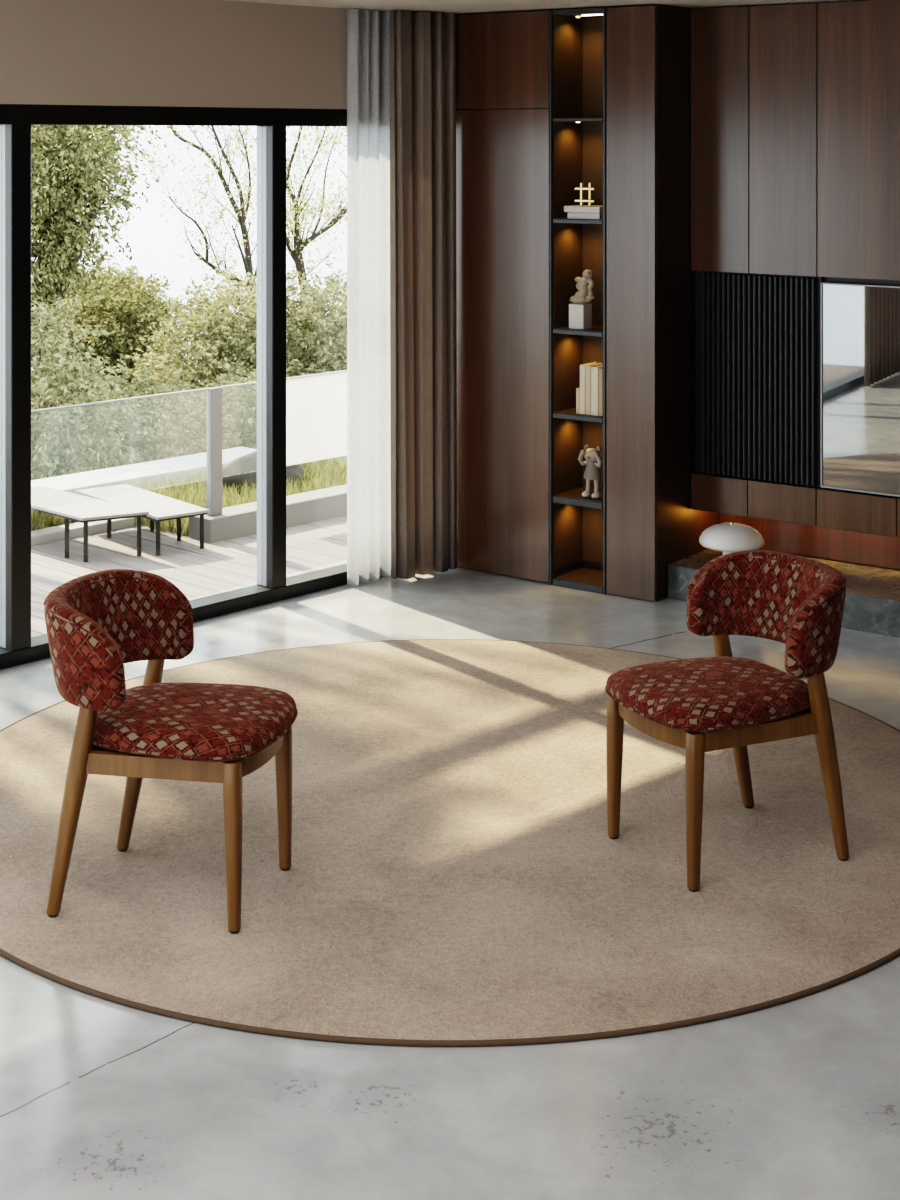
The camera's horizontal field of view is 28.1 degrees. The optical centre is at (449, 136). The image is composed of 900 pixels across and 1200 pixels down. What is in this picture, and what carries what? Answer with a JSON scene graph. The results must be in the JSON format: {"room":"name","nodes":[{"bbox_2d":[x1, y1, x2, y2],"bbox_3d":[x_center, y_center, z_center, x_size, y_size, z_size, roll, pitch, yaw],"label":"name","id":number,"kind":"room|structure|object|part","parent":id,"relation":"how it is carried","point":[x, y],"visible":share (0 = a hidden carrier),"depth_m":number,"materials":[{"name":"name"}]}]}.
{"room":"living room","nodes":[
{"label":"living room","id":0,"kind":"room"},
{"bbox_2d":[0,0,383,108],"bbox_3d":[-3.014,0.677,5.111,0.221,2.445,9.350,0,0,44],"label":"wall","id":1,"kind":"structure","parent":0,"point":[167,53],"depth_m":6.99,"materials":[{"name":"beige paint"}]},
{"bbox_2d":[0,104,346,669],"bbox_3d":[-2.676,0.891,5.370,0.115,2.018,7.390,0,0,44],"label":"window","id":2,"kind":"structure","parent":1,"relation":"in","point":[17,646],"depth_m":6.82,"materials":[{"name":"black metal"}]},
{"bbox_2d":[0,560,899,1199],"bbox_3d":[0.031,1.960,2.884,7.635,0.120,10.502,0,0,41],"label":"floor","id":3,"kind":"structure","parent":0,"point":[101,1099],"depth_m":3.59,"materials":[{"name":"concrete"}]},
{"bbox_2d":[0,639,899,1046],"bbox_3d":[0.000,1.893,5.262,3.018,0.014,3.018,0,0,0],"label":"round rug","id":4,"kind":"object","parent":3,"relation":"on","point":[456,877],"visible":0.88,"depth_m":4.67,"materials":[{"name":"beige carpet"}]},
{"bbox_2d":[44,569,297,933],"bbox_3d":[-0.700,1.511,4.510,0.609,0.750,0.509,0,0,13],"label":"dining chair","id":5,"kind":"object","parent":4,"relation":"on","point":[99,622],"visible":1,"depth_m":4.35,"materials":[{"name":"fabric"}]},
{"bbox_3d":[-0.910,1.601,4.346,0.136,0.556,0.046,0,0,13],"label":"leg","id":6,"kind":"part","parent":5,"relation":"part of","materials":[{"name":"brown wood"}]},
{"bbox_3d":[-0.644,1.488,4.497,0.382,0.016,0.368,0,0,13],"label":"seat","id":7,"kind":"part","parent":5,"relation":"part of","materials":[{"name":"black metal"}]},
{"bbox_3d":[-0.860,1.255,4.548,0.277,0.237,0.507,0,0,13],"label":"backrest","id":8,"kind":"part","parent":5,"relation":"part of","materials":[{"name":"fabric"}]},
{"bbox_3d":[-0.813,1.601,4.751,0.136,0.556,0.046,0,0,13],"label":"leg","id":9,"kind":"part","parent":5,"relation":"part of","materials":[{"name":"brown wood"}]},
{"bbox_3d":[-0.703,1.507,4.308,0.346,0.050,0.023,0,0,11],"label":"rail","id":10,"kind":"part","parent":5,"relation":"part of","materials":[{"name":"brown wood"}]},
{"bbox_2d":[93,683,295,761],"bbox_3d":[-0.647,1.444,4.497,0.492,0.073,0.455,0,0,13],"label":"seat cushion","id":11,"kind":"object","parent":5,"relation":"on","point":[155,722],"depth_m":4.36,"materials":[{"name":"fabric"}]},
{"bbox_3d":[-0.516,1.680,4.274,0.044,0.398,0.042,0,0,13],"label":"leg","id":12,"kind":"part","parent":5,"relation":"part of","materials":[{"name":"brown wood"}]},
{"bbox_3d":[-0.466,1.507,4.454,0.059,0.050,0.365,0,0,13],"label":"rail","id":13,"kind":"part","parent":5,"relation":"part of","materials":[{"name":"brown wood"}]},
{"bbox_3d":[-0.430,1.680,4.638,0.044,0.398,0.042,0,0,13],"label":"leg","id":14,"kind":"part","parent":5,"relation":"part of","materials":[{"name":"brown wood"}]},
{"bbox_2d":[605,550,849,891],"bbox_3d":[0.738,1.521,4.783,0.609,0.730,0.509,0,0,-27],"label":"dining chair","id":15,"kind":"object","parent":4,"relation":"on","point":[699,706],"visible":1,"depth_m":4.68,"materials":[{"name":"fabric"}]},
{"bbox_3d":[0.445,1.686,4.845,0.044,0.387,0.042,0,0,-27],"label":"leg","id":16,"kind":"part","parent":15,"relation":"part of","materials":[{"name":"brown wood"}]},
{"bbox_3d":[0.523,1.517,4.675,0.059,0.049,0.365,0,0,-27],"label":"rail","id":17,"kind":"part","parent":15,"relation":"part of","materials":[{"name":"brown wood"}]},
{"bbox_3d":[0.614,1.686,4.511,0.044,0.387,0.042,0,0,-27],"label":"leg","id":18,"kind":"part","parent":15,"relation":"part of","materials":[{"name":"brown wood"}]},
{"bbox_2d":[606,656,809,731],"bbox_3d":[0.690,1.456,4.759,0.492,0.071,0.455,0,0,-27],"label":"seat cushion","id":19,"kind":"object","parent":15,"relation":"on","point":[717,693],"depth_m":4.64,"materials":[{"name":"fabric"}]},
{"bbox_3d":[0.792,1.609,5.044,0.136,0.541,0.046,0,0,-27],"label":"leg","id":20,"kind":"part","parent":15,"relation":"part of","materials":[{"name":"brown wood"}]},
{"bbox_3d":[0.787,1.517,4.588,0.346,0.049,0.023,0,0,-24],"label":"rail","id":21,"kind":"part","parent":15,"relation":"part of","materials":[{"name":"brown wood"}]},
{"bbox_3d":[0.884,1.272,4.857,0.277,0.230,0.507,0,0,-27],"label":"backrest","id":22,"kind":"part","parent":15,"relation":"part of","materials":[{"name":"fabric"}]},
{"bbox_3d":[0.686,1.499,4.758,0.382,0.016,0.368,0,0,-27],"label":"seat","id":23,"kind":"part","parent":15,"relation":"part of","materials":[{"name":"black metal"}]},
{"bbox_3d":[0.980,1.609,4.673,0.136,0.541,0.046,0,0,-27],"label":"leg","id":24,"kind":"part","parent":15,"relation":"part of","materials":[{"name":"brown wood"}]},
{"bbox_2d":[456,11,548,582],"bbox_3d":[0.346,0.681,8.066,0.621,2.437,0.600,0,0,36],"label":"tall cabinet","id":25,"kind":"object","parent":3,"relation":"on","point":[502,59],"visible":0.58,"depth_m":7.78,"materials":[{"name":"brown wood"}]},
{"bbox_3d":[0.176,-0.330,7.832,0.621,0.415,0.022,0,0,36],"label":"door","id":26,"kind":"part","parent":25,"relation":"part of","materials":[{"name":"brown wood"}]},
{"bbox_2d":[549,7,609,593],"bbox_3d":[0.609,0.680,7.659,0.276,2.440,0.259,0,0,36],"label":"display shelf","id":27,"kind":"object","parent":3,"relation":"on","point":[577,37],"visible":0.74,"depth_m":7.71,"materials":[{"name":"wood"}]},
{"bbox_3d":[0.498,0.680,7.733,0.010,2.440,0.249,0,0,36],"label":"panel","id":28,"kind":"part","parent":27,"relation":"part of","materials":[{"name":"wood"}]},
{"bbox_2d":[576,387,579,413],"bbox_3d":[0.577,1.114,7.650,0.018,0.106,0.130,0,0,36],"label":"book","id":29,"kind":"object","parent":27,"relation":"on","point":[577,389],"visible":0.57,"depth_m":7.59,"materials":[{"name":"white paper"}]},
{"bbox_3d":[0.605,-0.527,7.656,0.246,0.024,0.241,0,0,36],"label":"panel","id":30,"kind":"part","parent":27,"relation":"part of","materials":[{"name":"metal"}]},
{"bbox_3d":[0.605,1.886,7.656,0.246,0.028,0.241,0,0,36],"label":"shelf","id":31,"kind":"part","parent":27,"relation":"part of","materials":[{"name":"metal"}]},
{"bbox_3d":[0.605,1.536,7.656,0.246,0.028,0.241,0,0,36],"label":"shelf","id":32,"kind":"part","parent":27,"relation":"part of","materials":[{"name":"metal"}]},
{"bbox_3d":[0.605,1.180,7.656,0.246,0.021,0.241,0,0,36],"label":"shelf","id":33,"kind":"part","parent":27,"relation":"part of","materials":[{"name":"metal"}]},
{"bbox_3d":[0.605,0.823,7.656,0.246,0.019,0.241,0,0,36],"label":"shelf","id":34,"kind":"part","parent":27,"relation":"part of","materials":[{"name":"metal"}]},
{"bbox_3d":[0.605,0.356,7.656,0.246,0.017,0.241,0,0,36],"label":"shelf","id":35,"kind":"part","parent":27,"relation":"part of","materials":[{"name":"metal"}]},
{"bbox_3d":[0.605,-0.072,7.656,0.246,0.013,0.241,0,0,36],"label":"shelf","id":36,"kind":"part","parent":27,"relation":"part of","materials":[{"name":"metal"}]},
{"bbox_2d":[569,303,591,328],"bbox_3d":[0.553,0.759,7.637,0.074,0.104,0.070,0,0,36],"label":"pedestal","id":37,"kind":"object","parent":27,"relation":"on","point":[580,315],"visible":1,"depth_m":7.61,"materials":[{"name":"white stone"}]},
{"bbox_2d":[570,269,594,303],"bbox_3d":[0.561,0.634,7.632,0.123,0.152,0.063,0,0,36],"label":"sculpture","id":38,"kind":"object","parent":37,"relation":"on","point":[585,284],"visible":1,"depth_m":7.61,"materials":[{"name":"paint"}]},
{"bbox_2d":[567,212,602,219],"bbox_3d":[0.597,0.332,7.624,0.158,0.026,0.120,0,0,36],"label":"book","id":39,"kind":"object","parent":27,"relation":"on","point":[570,215],"visible":0.69,"depth_m":7.57,"materials":[{"name":"white paper"}]},
{"bbox_2d":[564,205,602,212],"bbox_3d":[0.593,0.305,7.630,0.175,0.026,0.134,0,0,36],"label":"book","id":40,"kind":"object","parent":39,"relation":"on","point":[575,208],"visible":0.71,"depth_m":7.57,"materials":[{"name":"white paper"}]},
{"bbox_2d":[575,183,594,205],"bbox_3d":[0.573,0.243,7.609,0.096,0.098,0.024,0,0,36],"label":"ornament","id":41,"kind":"object","parent":40,"relation":"on","point":[580,188],"visible":1,"depth_m":7.60,"materials":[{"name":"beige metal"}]},
{"bbox_2d":[578,445,602,498],"bbox_3d":[0.599,1.411,7.592,0.120,0.218,0.070,0,0,36],"label":"figurine","id":42,"kind":"object","parent":27,"relation":"on","point":[592,455],"visible":1,"depth_m":7.58,"materials":[{"name":"beige plastic"}]},
{"bbox_3d":[0.563,1.360,7.609,0.042,0.060,0.034,0,0,-23],"label":"arm","id":43,"kind":"part","parent":42,"relation":"part of"},
{"bbox_3d":[0.587,1.463,7.606,0.027,0.072,0.026,0,0,36],"label":"leg","id":44,"kind":"part","parent":42,"relation":"part of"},
{"bbox_3d":[0.616,1.463,7.585,0.027,0.072,0.026,0,0,36],"label":"leg","id":45,"kind":"part","parent":42,"relation":"part of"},
{"bbox_3d":[0.625,1.360,7.564,0.034,0.060,0.042,0,0,5],"label":"arm","id":46,"kind":"part","parent":42,"relation":"part of"},
{"bbox_2d":[580,362,600,413],"bbox_3d":[0.596,1.064,7.637,0.027,0.206,0.130,0,0,36],"label":"book","id":47,"kind":"object","parent":27,"relation":"on","point":[582,367],"visible":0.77,"depth_m":7.58,"materials":[{"name":"white paper"}]},
{"bbox_2d":[585,363,601,414],"bbox_3d":[0.618,1.065,7.621,0.027,0.205,0.130,0,0,36],"label":"book","id":48,"kind":"object","parent":27,"relation":"on","point":[587,367],"visible":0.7,"depth_m":7.57,"materials":[{"name":"white paper"}]},
{"bbox_2d":[591,364,602,415],"bbox_3d":[0.644,1.066,7.602,0.036,0.202,0.130,0,0,36],"label":"book","id":49,"kind":"object","parent":27,"relation":"on","point":[594,369],"visible":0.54,"depth_m":7.55,"materials":[{"name":"white paper"}]},
{"bbox_2d":[598,368,602,415],"bbox_3d":[0.668,1.068,7.585,0.021,0.198,0.130,0,0,36],"label":"book","id":50,"kind":"object","parent":27,"relation":"on","point":[600,370],"visible":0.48,"depth_m":7.53,"materials":[{"name":"white paper"}]},
{"bbox_3d":[0.713,0.680,7.577,0.012,2.440,0.249,0,0,36],"label":"panel","id":51,"kind":"part","parent":27,"relation":"part of","materials":[{"name":"metal"}]},
{"bbox_2d":[606,5,719,601],"bbox_3d":[0.919,0.681,7.649,0.231,2.437,0.600,0,0,36],"label":"tall cabinet","id":52,"kind":"object","parent":3,"relation":"on","point":[652,525],"visible":0.83,"depth_m":7.43,"materials":[{"name":"brown wood"}]},
{"bbox_3d":[0.748,0.679,7.415,0.231,2.433,0.020,0,0,36],"label":"door","id":53,"kind":"part","parent":52,"relation":"part of","materials":[{"name":"brown wood"}]},
{"bbox_2d":[699,522,764,554],"bbox_3d":[1.152,1.669,7.366,0.266,0.186,0.266,0,0,36],"label":"table lamp","id":54,"kind":"object","parent":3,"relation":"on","point":[731,537],"visible":0.8,"depth_m":7.28,"materials":[{"name":"white glass"}]},
{"bbox_2d":[668,549,899,636],"bbox_3d":[2.731,1.831,6.372,4.197,0.138,0.465,0,0,36],"label":"stone plinth","id":55,"kind":"object","parent":3,"relation":"on","point":[872,597],"visible":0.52,"depth_m":7.07,"materials":[{"name":"grey stone"}]},
{"bbox_2d":[228,0,867,14],"bbox_3d":[0.031,-0.620,2.884,7.635,0.150,10.502,0,0,41],"label":"ceiling","id":56,"kind":"structure","parent":0,"point":[458,7],"depth_m":7.40,"materials":[{"name":"paint"}]},
{"bbox_2d":[347,9,390,584],"bbox_3d":[-0.337,0.676,7.700,0.045,2.435,0.262,0,0,41],"label":"sheer curtain","id":57,"kind":"object","parent":56,"relation":"hanging from","point":[368,32],"visible":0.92,"depth_m":7.67,"materials":[{"name":"white fabric"}]},
{"bbox_2d":[390,10,456,578],"bbox_3d":[-0.116,0.673,7.798,0.356,2.429,0.090,0,0,-39],"label":"drape","id":58,"kind":"object","parent":56,"relation":"hanging from","point":[423,276],"visible":1,"depth_m":7.77,"materials":[{"name":"brown fabric"}]},
{"bbox_2d":[757,549,899,570],"bbox_3d":[2.966,0.677,6.668,6.964,2.445,0.180,0,0,36],"label":"wall","id":59,"kind":"structure","parent":0,"point":[757,549],"depth_m":7.52,"materials":[{"name":"brown wood"}]},
{"bbox_2d":[582,560,602,570],"bbox_3d":[0.787,0.682,7.904,0.279,2.435,0.343,0,0,36],"label":"trim","id":60,"kind":"structure","parent":59,"relation":"attached to","point":[586,564],"depth_m":7.81,"materials":[{"name":"brown wood"}]},
{"bbox_2d":[691,6,748,272],"bbox_3d":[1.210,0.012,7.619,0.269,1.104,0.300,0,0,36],"label":"cabinet door","id":61,"kind":"structure","parent":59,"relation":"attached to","point":[719,36],"depth_m":7.50,"materials":[{"name":"brown wood"}]},
{"bbox_2d":[691,472,751,516],"bbox_3d":[1.207,1.492,7.620,0.263,0.152,0.300,0,0,36],"label":"drawer unit","id":62,"kind":"object","parent":59,"relation":"attached to","point":[710,492],"visible":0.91,"depth_m":7.50,"materials":[{"name":"brown wood"}]},
{"bbox_2d":[695,271,823,486],"bbox_3d":[1.339,0.989,7.527,0.572,0.846,0.296,0,0,36],"label":"slatted panel","id":63,"kind":"object","parent":59,"relation":"attached to","point":[758,336],"visible":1,"depth_m":7.40,"materials":[{"name":"black wood"}]},
{"bbox_2d":[749,3,816,276],"bbox_3d":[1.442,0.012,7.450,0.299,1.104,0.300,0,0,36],"label":"cabinet door","id":64,"kind":"structure","parent":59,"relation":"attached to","point":[782,38],"depth_m":7.33,"materials":[{"name":"brown wood"}]},
{"bbox_2d":[748,479,820,525],"bbox_3d":[1.438,1.492,7.453,0.301,0.152,0.300,0,0,36],"label":"drawer unit","id":65,"kind":"object","parent":59,"relation":"attached to","point":[768,500],"visible":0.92,"depth_m":7.33,"materials":[{"name":"brown wood"}]},
{"bbox_2d":[720,513,899,568],"bbox_3d":[3.449,1.663,6.173,5.600,0.190,0.059,0,0,36],"label":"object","id":66,"kind":"structure","parent":59,"relation":"attached to","point":[807,540],"depth_m":7.51,"materials":[{"name":"brown wood"}]},
{"bbox_2d":[816,487,899,536],"bbox_3d":[1.698,1.492,7.263,0.337,0.152,0.300,0,0,36],"label":"drawer unit","id":67,"kind":"object","parent":59,"relation":"attached to","point":[854,511],"visible":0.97,"depth_m":7.14,"materials":[{"name":"brown wood"}]},
{"bbox_2d":[817,0,899,280],"bbox_3d":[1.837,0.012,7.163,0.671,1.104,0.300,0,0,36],"label":"cabinet door","id":68,"kind":"structure","parent":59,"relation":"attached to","point":[858,42],"depth_m":7.13,"materials":[{"name":"brown wood"}]},
{"bbox_2d":[821,282,899,496],"bbox_3d":[2.092,0.995,6.817,1.454,0.821,0.060,0,0,36],"label":"mirror","id":69,"kind":"object","parent":59,"relation":"attached to","point":[860,323],"visible":1,"depth_m":7.13,"materials":[{"name":"mirror glass"},{"name":"silver metal"}]},
{"bbox_2d":[824,277,899,284],"bbox_3d":[2.236,0.989,6.907,1.626,0.850,0.245,0,0,36],"label":"trim","id":70,"kind":"structure","parent":59,"relation":"attached to","point":[826,279],"depth_m":7.18,"materials":[{"name":"black metal"}]},
{"bbox_2d":[897,498,899,537],"bbox_3d":[2.114,1.492,6.961,0.685,0.152,0.300,0,0,36],"label":"drawer unit","id":71,"kind":"object","parent":59,"relation":"attached to","point":[898,499],"visible":1,"depth_m":7.04,"materials":[{"name":"brown wood"}]},
{"label":"outside","id":72,"kind":"structure","parent":0,"visible":0},
{"bbox_2d":[31,456,346,535],"bbox_3d":[-9.857,4.910,23.254,32.850,5.980,24.000,0,0,44],"label":"ground","id":73,"kind":"structure","parent":72,"point":[341,457],"depth_m":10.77,"materials":[{"name":"green plant"}]},
{"bbox_2d":[31,518,133,545],"bbox_3d":[-3.027,1.923,7.353,0.111,0.115,4.180,0,0,44],"label":"kerb","id":74,"kind":"object","parent":73,"relation":"on","point":[40,536],"visible":0.24,"depth_m":8.59,"materials":[{"name":"grey concrete"}]},
{"bbox_2d":[31,296,160,479],"bbox_3d":[-2.533,2.620,11.130,1.261,3.362,1.503,0,0,-37],"label":"leafy shrub","id":75,"kind":"object","parent":73,"relation":"on","point":[56,443],"visible":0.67,"depth_m":10.91,"materials":[{"name":"green plant"}]},
{"bbox_2d":[31,125,175,379],"bbox_3d":[-3.088,2.450,12.617,2.164,6.142,2.913,0,0,3],"label":"tree","id":76,"kind":"object","parent":73,"relation":"on","point":[59,191],"visible":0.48,"depth_m":12.10,"materials":[{"name":"green plant"}]},
{"bbox_2d":[41,260,201,434],"bbox_3d":[-2.805,3.713,14.175,1.526,5.578,2.255,0,0,-36],"label":"bush","id":77,"kind":"object","parent":73,"relation":"on","point":[130,297],"visible":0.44,"depth_m":13.62,"materials":[{"name":"green plant"}]},
{"bbox_2d":[31,357,231,478],"bbox_3d":[-2.065,2.989,11.690,1.524,3.028,1.491,0,0,0],"label":"leafy shrub","id":78,"kind":"object","parent":73,"relation":"on","point":[163,407],"visible":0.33,"depth_m":11.50,"materials":[{"name":"green plant"}]},
{"bbox_2d":[31,447,256,493],"bbox_3d":[-3.915,1.900,7.384,0.340,0.200,8.200,0,0,44],"label":"wall","id":79,"kind":"structure","parent":73,"relation":"on","point":[138,471],"depth_m":9.66,"materials":[{"name":"white concrete"}]},
{"bbox_2d":[31,515,346,636],"bbox_3d":[-2.395,1.961,6.835,1.500,0.118,9.500,0,0,44],"label":"wooden deck","id":80,"kind":"object","parent":73,"relation":"on","point":[232,563],"visible":0.17,"depth_m":8.15,"materials":[{"name":"grey wood"}]},
{"bbox_2d":[31,486,148,561],"bbox_3d":[-1.812,1.801,8.400,0.963,0.202,0.292,0,0,44],"label":"outdoor table","id":81,"kind":"object","parent":80,"relation":"on","point":[67,505],"visible":0.88,"depth_m":8.21,"materials":[{"name":"white wood"}]},
{"bbox_3d":[-1.732,1.812,8.139,0.018,0.180,0.018,0,0,0],"label":"leg","id":82,"kind":"part","parent":81,"relation":"part of","materials":[{"name":"black metal"}]},
{"bbox_3d":[-1.631,1.812,8.062,0.018,0.180,0.018,0,0,0],"label":"leg","id":83,"kind":"part","parent":81,"relation":"part of","materials":[{"name":"black metal"}]},
{"bbox_3d":[-1.411,1.812,8.174,0.018,0.180,0.018,0,0,0],"label":"leg","id":84,"kind":"part","parent":81,"relation":"part of","materials":[{"name":"black metal"}]},
{"bbox_2d":[75,484,209,555],"bbox_3d":[-1.468,1.812,8.543,0.271,0.180,0.803,0,0,-39],"label":"outdoor table","id":85,"kind":"object","parent":80,"relation":"on","point":[160,507],"visible":0.94,"depth_m":8.48,"materials":[{"name":"white wood"}]},
{"bbox_3d":[-1.618,1.823,8.548,0.018,0.158,0.018,0,0,0],"label":"leg","id":86,"kind":"part","parent":85,"relation":"part of","materials":[{"name":"black metal"}]},
{"bbox_3d":[-1.437,1.823,8.686,0.018,0.158,0.018,0,0,0],"label":"leg","id":87,"kind":"part","parent":85,"relation":"part of","materials":[{"name":"black metal"}]},
{"bbox_3d":[-1.328,1.823,8.188,0.018,0.158,0.018,0,0,0],"label":"leg","id":88,"kind":"part","parent":85,"relation":"part of","materials":[{"name":"black metal"}]},
{"bbox_3d":[-1.277,1.823,8.488,0.018,0.158,0.018,0,0,0],"label":"leg","id":89,"kind":"part","parent":85,"relation":"part of","materials":[{"name":"black metal"}]},
{"bbox_3d":[-1.147,1.823,8.327,0.018,0.158,0.018,0,0,0],"label":"leg","id":90,"kind":"part","parent":85,"relation":"part of","materials":[{"name":"black metal"}]},
{"bbox_2d":[119,126,292,293],"bbox_3d":[-1.928,1.915,14.375,1.477,5.117,0.953,0,0,0],"label":"bare tree","id":91,"kind":"object","parent":73,"relation":"on","point":[241,213],"visible":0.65,"depth_m":14.27,"materials":[{"name":"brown plant"}]},
{"bbox_2d":[115,256,329,417],"bbox_3d":[-1.665,3.390,12.985,1.525,5.027,2.022,0,0,21],"label":"rounded bush","id":92,"kind":"object","parent":73,"relation":"on","point":[224,331],"visible":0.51,"depth_m":12.75,"materials":[{"name":"green plant"}]},
{"bbox_2d":[141,359,304,457],"bbox_3d":[-1.383,3.040,11.928,1.414,3.123,1.217,0,0,-4],"label":"leafy shrub","id":93,"kind":"object","parent":73,"relation":"on","point":[240,410],"visible":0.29,"depth_m":11.68,"materials":[{"name":"green plant"}]},
{"bbox_2d":[222,451,303,496],"bbox_3d":[-1.022,1.822,9.543,0.535,0.321,0.246,0,0,-29],"label":"boulder","id":94,"kind":"object","parent":73,"relation":"on","point":[239,470],"visible":0.28,"depth_m":9.42,"materials":[{"name":"grey stone"}]},
{"bbox_2d":[189,484,346,542],"bbox_3d":[-0.247,1.887,9.478,0.168,0.187,2.710,0,0,44],"label":"kerb","id":95,"kind":"object","parent":73,"relation":"on","point":[237,521],"visible":0.14,"depth_m":8.78,"materials":[{"name":"grey concrete"}]},
{"bbox_2d":[206,387,221,515],"bbox_3d":[-1.118,1.490,8.540,0.040,0.603,0.070,0,0,44],"label":"post","id":96,"kind":"object","parent":95,"relation":"on","point":[214,394],"visible":0.94,"depth_m":8.52,"materials":[{"name":"grey metal"}]},
{"bbox_2d":[31,388,208,412],"bbox_3d":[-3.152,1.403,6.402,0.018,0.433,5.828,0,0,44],"label":"handrail","id":97,"kind":"object","parent":96,"relation":"attached to","point":[202,389],"visible":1,"depth_m":8.13,"materials":[{"name":"silver metal"}]},
{"bbox_2d":[220,381,256,387],"bbox_3d":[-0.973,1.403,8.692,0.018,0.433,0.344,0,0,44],"label":"handrail","id":98,"kind":"object","parent":96,"relation":"attached to","point":[249,383],"visible":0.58,"depth_m":8.64,"materials":[{"name":"silver metal"}]},
{"bbox_2d":[286,370,346,465],"bbox_3d":[-0.110,1.403,9.599,0.021,0.433,2.144,0,0,44],"label":"balustrade panel","id":99,"kind":"object","parent":98,"relation":"attached to","point":[316,404],"visible":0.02,"depth_m":9.00,"materials":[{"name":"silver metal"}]},
{"bbox_3d":[-0.110,1.191,9.599,0.018,0.008,2.144,0,0,44],"label":"rail","id":100,"kind":"part","parent":99,"relation":"part of","materials":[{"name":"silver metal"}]},
{"bbox_2d":[238,260,346,379],"bbox_3d":[-0.867,3.513,13.408,1.520,5.180,1.829,0,0,10],"label":"rounded bush","id":101,"kind":"object","parent":73,"relation":"on","point":[333,357],"visible":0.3,"depth_m":13.15,"materials":[{"name":"green plant"}]},
{"bbox_2d":[255,126,346,309],"bbox_3d":[-1.097,1.819,14.646,1.022,5.496,0.869,0,0,0],"label":"bare tree","id":102,"kind":"object","parent":73,"relation":"on","point":[297,252],"visible":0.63,"depth_m":14.58,"materials":[{"name":"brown plant"}]}
]}

